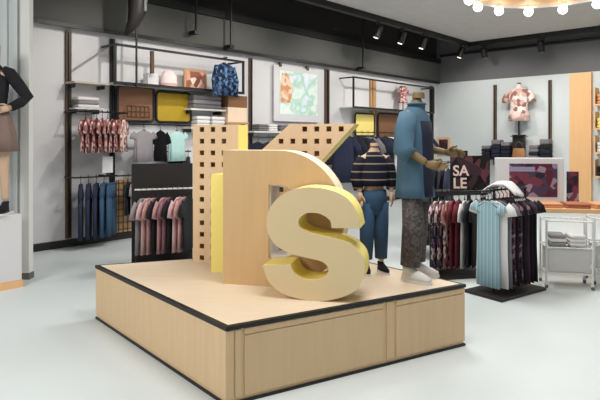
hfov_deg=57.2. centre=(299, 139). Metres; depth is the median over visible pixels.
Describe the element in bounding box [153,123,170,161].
shirt
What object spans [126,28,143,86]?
rod
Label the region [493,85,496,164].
upright
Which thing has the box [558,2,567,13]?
bulb
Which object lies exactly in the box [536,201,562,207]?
sweater
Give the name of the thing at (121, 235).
baseboard
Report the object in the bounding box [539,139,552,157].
stack
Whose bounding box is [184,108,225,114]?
wall shelf
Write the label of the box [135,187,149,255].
shirt on hanger
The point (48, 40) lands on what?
wall
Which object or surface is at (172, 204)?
shirt on hanger
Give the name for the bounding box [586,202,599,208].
sweater
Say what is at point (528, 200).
dress
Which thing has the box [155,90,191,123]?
wall panel
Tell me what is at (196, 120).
stack
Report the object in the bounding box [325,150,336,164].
shirt
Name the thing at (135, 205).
shirt on hanger
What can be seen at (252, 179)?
letter
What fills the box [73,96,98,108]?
stack
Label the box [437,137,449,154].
framed picture
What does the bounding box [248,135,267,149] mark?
shirt
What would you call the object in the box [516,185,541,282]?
dress
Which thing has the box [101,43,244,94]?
display unit
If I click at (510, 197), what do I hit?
dress
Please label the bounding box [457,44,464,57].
track spotlight
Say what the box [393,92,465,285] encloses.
mannequin
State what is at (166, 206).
shirt on hanger
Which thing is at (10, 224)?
pedestal
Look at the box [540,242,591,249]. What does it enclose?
wire shelf
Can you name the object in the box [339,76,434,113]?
display unit
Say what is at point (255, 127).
stack
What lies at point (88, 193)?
jeans
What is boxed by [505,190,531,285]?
dress
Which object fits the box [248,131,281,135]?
wall shelf
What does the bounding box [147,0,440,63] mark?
trim
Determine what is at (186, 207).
shirt on hanger
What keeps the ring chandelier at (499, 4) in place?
hanging from the ceiling
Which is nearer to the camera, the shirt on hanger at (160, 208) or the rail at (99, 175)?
the shirt on hanger at (160, 208)
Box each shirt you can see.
[130,122,157,162]
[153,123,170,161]
[167,123,188,160]
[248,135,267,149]
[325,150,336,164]
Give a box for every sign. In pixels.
[450,151,489,190]
[566,171,578,200]
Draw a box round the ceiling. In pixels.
[328,0,599,41]
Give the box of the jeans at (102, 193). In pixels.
[99,174,106,237]
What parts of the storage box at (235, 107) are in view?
lid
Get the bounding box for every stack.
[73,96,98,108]
[187,95,220,108]
[191,116,209,126]
[209,117,224,124]
[252,124,267,130]
[267,124,277,130]
[277,125,287,130]
[481,146,493,157]
[491,140,503,157]
[501,142,511,157]
[528,145,539,157]
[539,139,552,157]
[548,231,565,245]
[565,232,586,246]
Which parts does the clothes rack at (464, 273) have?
post, plate, hang rail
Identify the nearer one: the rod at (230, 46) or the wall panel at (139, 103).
the wall panel at (139, 103)
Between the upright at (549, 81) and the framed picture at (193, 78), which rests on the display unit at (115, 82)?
the framed picture at (193, 78)
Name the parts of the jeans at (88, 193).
leg, seat, leg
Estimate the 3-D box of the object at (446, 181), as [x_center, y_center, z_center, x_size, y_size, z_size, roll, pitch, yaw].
[2.336,0.910,8.672,0.065,1.190,0.954,0,0,24]
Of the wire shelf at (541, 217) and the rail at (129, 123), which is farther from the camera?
the rail at (129, 123)
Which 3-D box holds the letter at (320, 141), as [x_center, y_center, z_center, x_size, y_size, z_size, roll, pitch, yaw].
[-0.223,0.490,5.022,1.500,1.260,0.285,0,0,14]
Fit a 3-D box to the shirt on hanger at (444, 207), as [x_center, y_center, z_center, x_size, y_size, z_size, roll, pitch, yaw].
[1.751,1.040,6.527,0.044,0.920,0.675,0,0,28]
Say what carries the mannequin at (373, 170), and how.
on the display platform
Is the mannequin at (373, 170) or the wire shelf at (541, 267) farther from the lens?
the wire shelf at (541, 267)
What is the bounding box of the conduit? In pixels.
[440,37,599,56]
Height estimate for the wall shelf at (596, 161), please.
0.440 m
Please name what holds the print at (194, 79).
attached to the framed picture at (193, 78)
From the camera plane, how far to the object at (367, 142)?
12.92 m
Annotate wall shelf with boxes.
[64,81,109,89]
[69,108,103,113]
[181,127,192,131]
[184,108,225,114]
[224,122,248,124]
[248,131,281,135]
[593,87,599,105]
[593,135,599,153]
[593,159,599,177]
[594,111,599,129]
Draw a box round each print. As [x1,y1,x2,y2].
[186,71,204,87]
[280,70,316,115]
[439,139,447,148]
[509,164,556,196]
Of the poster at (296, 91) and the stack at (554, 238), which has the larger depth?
the poster at (296, 91)
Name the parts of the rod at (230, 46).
rod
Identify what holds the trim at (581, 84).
attached to the wall at (465, 108)
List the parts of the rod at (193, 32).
rod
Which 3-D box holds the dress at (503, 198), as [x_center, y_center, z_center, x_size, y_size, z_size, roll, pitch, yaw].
[2.145,0.995,5.798,0.044,1.020,0.577,0,0,-35]
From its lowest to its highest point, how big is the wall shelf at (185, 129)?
0.090 m
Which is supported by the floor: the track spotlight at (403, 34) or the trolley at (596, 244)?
the trolley at (596, 244)
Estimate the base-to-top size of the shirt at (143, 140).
0.640 m
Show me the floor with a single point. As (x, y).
(544, 345)
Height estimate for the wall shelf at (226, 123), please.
0.090 m
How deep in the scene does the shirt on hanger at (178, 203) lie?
6.68 m
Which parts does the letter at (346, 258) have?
panel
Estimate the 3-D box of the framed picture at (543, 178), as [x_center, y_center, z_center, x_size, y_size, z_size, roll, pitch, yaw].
[2.937,0.520,7.069,0.800,0.580,0.211,0,0,8]
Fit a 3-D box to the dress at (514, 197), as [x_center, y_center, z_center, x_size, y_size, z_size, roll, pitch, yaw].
[2.304,0.995,5.909,0.044,1.020,0.577,0,0,-33]
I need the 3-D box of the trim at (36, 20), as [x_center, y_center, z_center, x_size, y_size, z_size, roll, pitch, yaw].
[-1.831,-1.690,9.826,0.040,0.060,17.600,0,0,43]
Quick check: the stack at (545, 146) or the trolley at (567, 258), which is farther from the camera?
the stack at (545, 146)
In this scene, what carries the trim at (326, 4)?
attached to the ceiling
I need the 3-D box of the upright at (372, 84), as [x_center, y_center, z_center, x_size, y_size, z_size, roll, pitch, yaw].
[1.861,-0.013,13.995,0.070,3.054,0.242,0,0,43]
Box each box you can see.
[143,73,158,84]
[219,95,246,122]
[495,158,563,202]
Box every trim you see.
[33,17,439,83]
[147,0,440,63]
[297,0,469,46]
[470,25,599,46]
[570,72,592,201]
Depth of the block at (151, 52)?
8.88 m
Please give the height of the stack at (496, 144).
0.495 m
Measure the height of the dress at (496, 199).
1.020 m
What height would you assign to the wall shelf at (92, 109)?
0.080 m
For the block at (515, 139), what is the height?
0.600 m
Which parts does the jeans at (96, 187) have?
leg, seat, leg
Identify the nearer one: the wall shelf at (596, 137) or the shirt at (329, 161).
the shirt at (329, 161)
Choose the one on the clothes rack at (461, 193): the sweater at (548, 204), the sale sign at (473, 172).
the sale sign at (473, 172)
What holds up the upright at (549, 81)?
attached to the wall at (465, 108)
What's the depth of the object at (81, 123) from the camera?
7.87 m
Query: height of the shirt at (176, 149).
0.640 m
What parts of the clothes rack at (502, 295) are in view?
hang rail, plate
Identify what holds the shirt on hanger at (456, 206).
hanging from the clothes rack at (464, 273)
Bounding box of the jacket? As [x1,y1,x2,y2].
[211,56,238,96]
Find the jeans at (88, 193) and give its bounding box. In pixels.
[85,175,91,239]
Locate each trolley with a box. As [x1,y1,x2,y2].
[539,216,594,289]
[585,214,599,283]
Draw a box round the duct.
[124,0,146,35]
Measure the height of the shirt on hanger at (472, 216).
0.920 m
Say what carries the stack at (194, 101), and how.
on the wall shelf at (188, 110)
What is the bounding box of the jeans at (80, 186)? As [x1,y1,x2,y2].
[78,175,83,240]
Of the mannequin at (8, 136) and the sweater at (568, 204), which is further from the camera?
the sweater at (568, 204)
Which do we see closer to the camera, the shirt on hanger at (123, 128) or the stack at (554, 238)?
the stack at (554, 238)
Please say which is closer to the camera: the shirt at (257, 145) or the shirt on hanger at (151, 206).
the shirt on hanger at (151, 206)
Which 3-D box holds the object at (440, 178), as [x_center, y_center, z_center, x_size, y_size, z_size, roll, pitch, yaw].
[2.228,0.910,8.643,0.065,1.190,0.954,0,0,23]
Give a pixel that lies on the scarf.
(510, 185)
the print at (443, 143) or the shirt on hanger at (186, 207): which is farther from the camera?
the print at (443, 143)
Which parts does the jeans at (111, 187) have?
leg, seat, leg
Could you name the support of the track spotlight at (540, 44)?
hanging from the trim at (592, 28)
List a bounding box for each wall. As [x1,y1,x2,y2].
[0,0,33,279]
[33,0,436,243]
[437,31,599,201]
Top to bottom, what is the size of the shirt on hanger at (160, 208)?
0.800 m
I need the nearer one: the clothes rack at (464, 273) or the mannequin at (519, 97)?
the clothes rack at (464, 273)
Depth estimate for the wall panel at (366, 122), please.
13.59 m
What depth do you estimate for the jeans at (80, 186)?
7.88 m
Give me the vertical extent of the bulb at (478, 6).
0.162 m
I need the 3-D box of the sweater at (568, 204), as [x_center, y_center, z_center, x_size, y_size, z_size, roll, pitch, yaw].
[3.321,0.782,6.636,0.270,0.054,0.300,0,0,10]
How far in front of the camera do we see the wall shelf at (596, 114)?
13.30 m
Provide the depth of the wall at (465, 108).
14.97 m
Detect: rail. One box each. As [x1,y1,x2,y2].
[64,110,127,114]
[64,174,110,178]
[128,123,190,125]
[248,136,274,137]
[352,132,390,132]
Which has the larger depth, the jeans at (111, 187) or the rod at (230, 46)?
the rod at (230, 46)
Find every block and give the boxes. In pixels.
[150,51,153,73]
[510,136,527,152]
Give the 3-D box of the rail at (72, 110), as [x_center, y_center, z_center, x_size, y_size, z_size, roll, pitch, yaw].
[-3.101,-0.419,8.377,0.369,0.024,0.860,0,0,43]
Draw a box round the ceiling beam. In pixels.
[33,0,439,81]
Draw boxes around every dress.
[469,187,516,289]
[470,187,506,289]
[478,187,520,288]
[481,186,524,287]
[486,186,527,286]
[504,185,545,281]
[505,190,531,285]
[508,191,534,284]
[513,195,538,283]
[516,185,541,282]
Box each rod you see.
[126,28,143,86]
[189,0,199,34]
[224,0,233,48]
[357,19,364,69]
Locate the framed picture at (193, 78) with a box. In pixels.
[184,68,206,88]
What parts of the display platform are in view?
panel, panel, panel, rail, panel, panel, rail, panel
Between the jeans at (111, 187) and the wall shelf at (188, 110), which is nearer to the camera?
the jeans at (111, 187)
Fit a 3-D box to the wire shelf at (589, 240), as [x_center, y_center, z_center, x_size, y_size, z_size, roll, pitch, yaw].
[3.523,1.160,6.200,0.476,0.016,0.316,0,0,12]
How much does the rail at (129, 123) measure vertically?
0.024 m
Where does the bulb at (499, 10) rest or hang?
attached to the ring chandelier at (499, 4)
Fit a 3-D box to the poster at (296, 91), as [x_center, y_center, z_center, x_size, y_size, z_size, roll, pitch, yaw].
[-0.043,-1.005,11.874,0.060,1.228,1.459,0,0,43]
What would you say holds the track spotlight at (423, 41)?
hanging from the trim at (326, 4)
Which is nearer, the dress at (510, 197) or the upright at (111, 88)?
the dress at (510, 197)
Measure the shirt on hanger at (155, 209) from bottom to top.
0.800 m
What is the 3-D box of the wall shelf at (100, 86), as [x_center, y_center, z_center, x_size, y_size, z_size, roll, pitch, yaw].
[-3.209,-0.819,8.299,0.320,0.090,0.561,0,0,43]
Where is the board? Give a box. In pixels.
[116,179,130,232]
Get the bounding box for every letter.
[193,124,358,268]
[211,173,222,272]
[223,150,347,286]
[262,184,368,300]
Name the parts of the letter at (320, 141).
panel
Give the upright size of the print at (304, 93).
0.915 m
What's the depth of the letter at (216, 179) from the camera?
4.65 m
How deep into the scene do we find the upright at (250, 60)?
10.89 m
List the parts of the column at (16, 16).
ribbed panel, post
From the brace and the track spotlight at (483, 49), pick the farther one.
the track spotlight at (483, 49)
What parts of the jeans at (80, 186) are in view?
leg, seat, leg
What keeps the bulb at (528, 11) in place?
attached to the ring chandelier at (499, 4)
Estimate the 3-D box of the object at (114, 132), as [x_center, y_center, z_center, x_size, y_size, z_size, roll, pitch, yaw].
[-2.790,-0.134,8.457,0.055,0.640,0.706,0,0,-3]
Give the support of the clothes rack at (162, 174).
on the floor
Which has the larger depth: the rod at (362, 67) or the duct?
the rod at (362, 67)
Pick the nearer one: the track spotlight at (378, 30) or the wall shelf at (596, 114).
the track spotlight at (378, 30)
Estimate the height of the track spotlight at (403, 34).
0.366 m
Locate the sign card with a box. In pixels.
[102,156,112,175]
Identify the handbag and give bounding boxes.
[512,141,525,157]
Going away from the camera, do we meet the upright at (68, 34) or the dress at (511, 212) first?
the dress at (511, 212)
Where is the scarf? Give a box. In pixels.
[480,181,524,200]
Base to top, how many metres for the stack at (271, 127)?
0.138 m
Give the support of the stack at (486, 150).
on the wall shelf
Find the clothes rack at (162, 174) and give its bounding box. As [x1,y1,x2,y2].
[131,163,192,262]
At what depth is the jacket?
9.67 m
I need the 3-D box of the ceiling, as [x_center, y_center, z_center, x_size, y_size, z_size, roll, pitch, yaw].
[2.831,-2.900,6.306,9.000,0.500,15.000,0,0,43]
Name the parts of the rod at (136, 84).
rod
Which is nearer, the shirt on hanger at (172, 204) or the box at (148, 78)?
the shirt on hanger at (172, 204)
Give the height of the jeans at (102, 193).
0.935 m
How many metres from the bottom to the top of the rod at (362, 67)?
1.500 m
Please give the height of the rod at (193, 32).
1.350 m
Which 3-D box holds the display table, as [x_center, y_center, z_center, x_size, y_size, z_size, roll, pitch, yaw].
[3.435,1.205,6.802,1.870,0.790,0.750,0,0,8]
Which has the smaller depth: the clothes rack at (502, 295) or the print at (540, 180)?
the clothes rack at (502, 295)
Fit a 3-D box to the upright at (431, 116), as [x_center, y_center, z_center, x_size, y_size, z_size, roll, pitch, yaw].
[3.885,-0.059,16.196,0.070,3.046,0.177,0,0,43]
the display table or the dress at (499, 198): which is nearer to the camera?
the dress at (499, 198)
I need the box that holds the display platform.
[95,258,465,399]
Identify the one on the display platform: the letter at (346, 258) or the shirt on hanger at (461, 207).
the letter at (346, 258)
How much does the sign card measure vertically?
0.290 m
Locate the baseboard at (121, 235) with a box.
[33,196,401,251]
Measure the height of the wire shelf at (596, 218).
0.016 m
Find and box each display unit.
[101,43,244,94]
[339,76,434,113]
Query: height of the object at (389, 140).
1.190 m
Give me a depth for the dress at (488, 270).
5.63 m
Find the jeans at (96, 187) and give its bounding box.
[92,175,99,238]
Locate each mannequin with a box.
[0,46,33,215]
[350,143,395,276]
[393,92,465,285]
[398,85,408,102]
[502,83,535,135]
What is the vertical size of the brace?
0.434 m
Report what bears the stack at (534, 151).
on the wall shelf
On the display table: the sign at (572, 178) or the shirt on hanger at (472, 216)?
the sign at (572, 178)
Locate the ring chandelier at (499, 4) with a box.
[464,0,599,15]
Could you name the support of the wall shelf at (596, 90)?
attached to the wall at (465, 108)
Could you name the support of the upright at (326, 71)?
attached to the wall at (48, 40)
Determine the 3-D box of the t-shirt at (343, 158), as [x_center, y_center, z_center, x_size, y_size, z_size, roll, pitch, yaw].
[0.977,0.381,12.523,0.954,1.190,0.065,0,0,-12]
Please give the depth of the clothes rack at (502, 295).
5.70 m
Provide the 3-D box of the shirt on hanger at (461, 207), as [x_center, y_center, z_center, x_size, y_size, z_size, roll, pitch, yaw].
[1.969,1.040,6.573,0.044,0.920,0.675,0,0,30]
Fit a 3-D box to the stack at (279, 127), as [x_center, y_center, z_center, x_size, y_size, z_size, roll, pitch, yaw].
[-0.399,-0.243,11.339,0.240,0.138,0.241,0,0,43]
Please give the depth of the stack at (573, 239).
5.93 m
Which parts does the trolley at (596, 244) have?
post, post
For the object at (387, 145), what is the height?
1.190 m
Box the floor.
[0,195,599,399]
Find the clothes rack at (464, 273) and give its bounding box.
[429,190,481,279]
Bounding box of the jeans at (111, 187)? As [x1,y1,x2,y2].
[106,174,115,236]
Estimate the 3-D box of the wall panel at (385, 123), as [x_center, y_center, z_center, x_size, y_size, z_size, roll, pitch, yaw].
[2.349,-0.345,14.482,0.125,0.733,1.178,0,0,43]
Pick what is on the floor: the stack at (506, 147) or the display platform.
the display platform
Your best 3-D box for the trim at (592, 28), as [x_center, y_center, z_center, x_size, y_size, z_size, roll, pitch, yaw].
[7.926,-2.620,11.919,9.100,0.160,0.120,0,0,43]
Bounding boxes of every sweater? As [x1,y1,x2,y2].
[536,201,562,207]
[560,201,590,208]
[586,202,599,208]
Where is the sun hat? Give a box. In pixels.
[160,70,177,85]
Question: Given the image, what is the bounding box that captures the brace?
[74,47,108,69]
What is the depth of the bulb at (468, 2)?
7.04 m
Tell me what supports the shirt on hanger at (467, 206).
hanging from the clothes rack at (464, 273)
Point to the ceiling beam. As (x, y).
(158, 21)
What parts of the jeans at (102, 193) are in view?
leg, seat, leg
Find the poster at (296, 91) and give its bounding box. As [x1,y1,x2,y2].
[273,62,319,122]
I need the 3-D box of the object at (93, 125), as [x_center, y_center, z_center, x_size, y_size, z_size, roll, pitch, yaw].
[-3.029,-0.134,8.198,0.055,0.640,0.705,0,0,-5]
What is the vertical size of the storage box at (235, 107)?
0.500 m
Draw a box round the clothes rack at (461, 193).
[427,189,487,238]
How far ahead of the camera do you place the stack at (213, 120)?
10.00 m
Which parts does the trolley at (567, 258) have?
post, post, post, post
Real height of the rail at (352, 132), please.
0.024 m
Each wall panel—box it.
[116,86,154,122]
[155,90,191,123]
[354,112,374,136]
[377,112,398,136]
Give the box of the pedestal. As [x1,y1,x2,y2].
[0,212,22,290]
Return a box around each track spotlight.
[373,21,382,38]
[397,28,406,44]
[418,34,427,48]
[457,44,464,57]
[480,44,487,58]
[537,37,544,52]
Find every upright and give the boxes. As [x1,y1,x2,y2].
[65,30,71,238]
[109,38,114,235]
[248,58,252,144]
[324,69,329,123]
[369,80,375,136]
[429,86,433,137]
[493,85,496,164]
[548,80,551,138]
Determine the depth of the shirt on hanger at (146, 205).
6.54 m
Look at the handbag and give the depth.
14.36 m
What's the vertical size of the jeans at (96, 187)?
0.935 m
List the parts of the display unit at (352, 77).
post, post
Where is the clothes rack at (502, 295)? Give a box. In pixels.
[465,186,545,302]
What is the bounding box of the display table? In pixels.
[545,202,599,213]
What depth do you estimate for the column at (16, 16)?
6.33 m
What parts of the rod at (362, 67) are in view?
rod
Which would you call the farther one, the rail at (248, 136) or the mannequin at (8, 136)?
the rail at (248, 136)
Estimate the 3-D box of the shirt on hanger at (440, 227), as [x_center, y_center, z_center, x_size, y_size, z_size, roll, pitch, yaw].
[1.678,1.040,6.511,0.044,0.920,0.675,0,0,28]
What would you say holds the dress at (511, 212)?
hanging from the clothes rack at (502, 295)
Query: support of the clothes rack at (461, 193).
on the floor
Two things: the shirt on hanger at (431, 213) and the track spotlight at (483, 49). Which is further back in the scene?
the track spotlight at (483, 49)
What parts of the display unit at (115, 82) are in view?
arm, post, post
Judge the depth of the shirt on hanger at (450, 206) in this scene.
6.41 m
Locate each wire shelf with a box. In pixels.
[540,216,591,222]
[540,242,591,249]
[540,266,591,275]
[586,215,599,219]
[586,239,599,244]
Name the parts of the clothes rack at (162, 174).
hang rail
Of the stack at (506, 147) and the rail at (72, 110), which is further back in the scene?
the stack at (506, 147)
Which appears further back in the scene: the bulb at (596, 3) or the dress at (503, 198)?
the bulb at (596, 3)

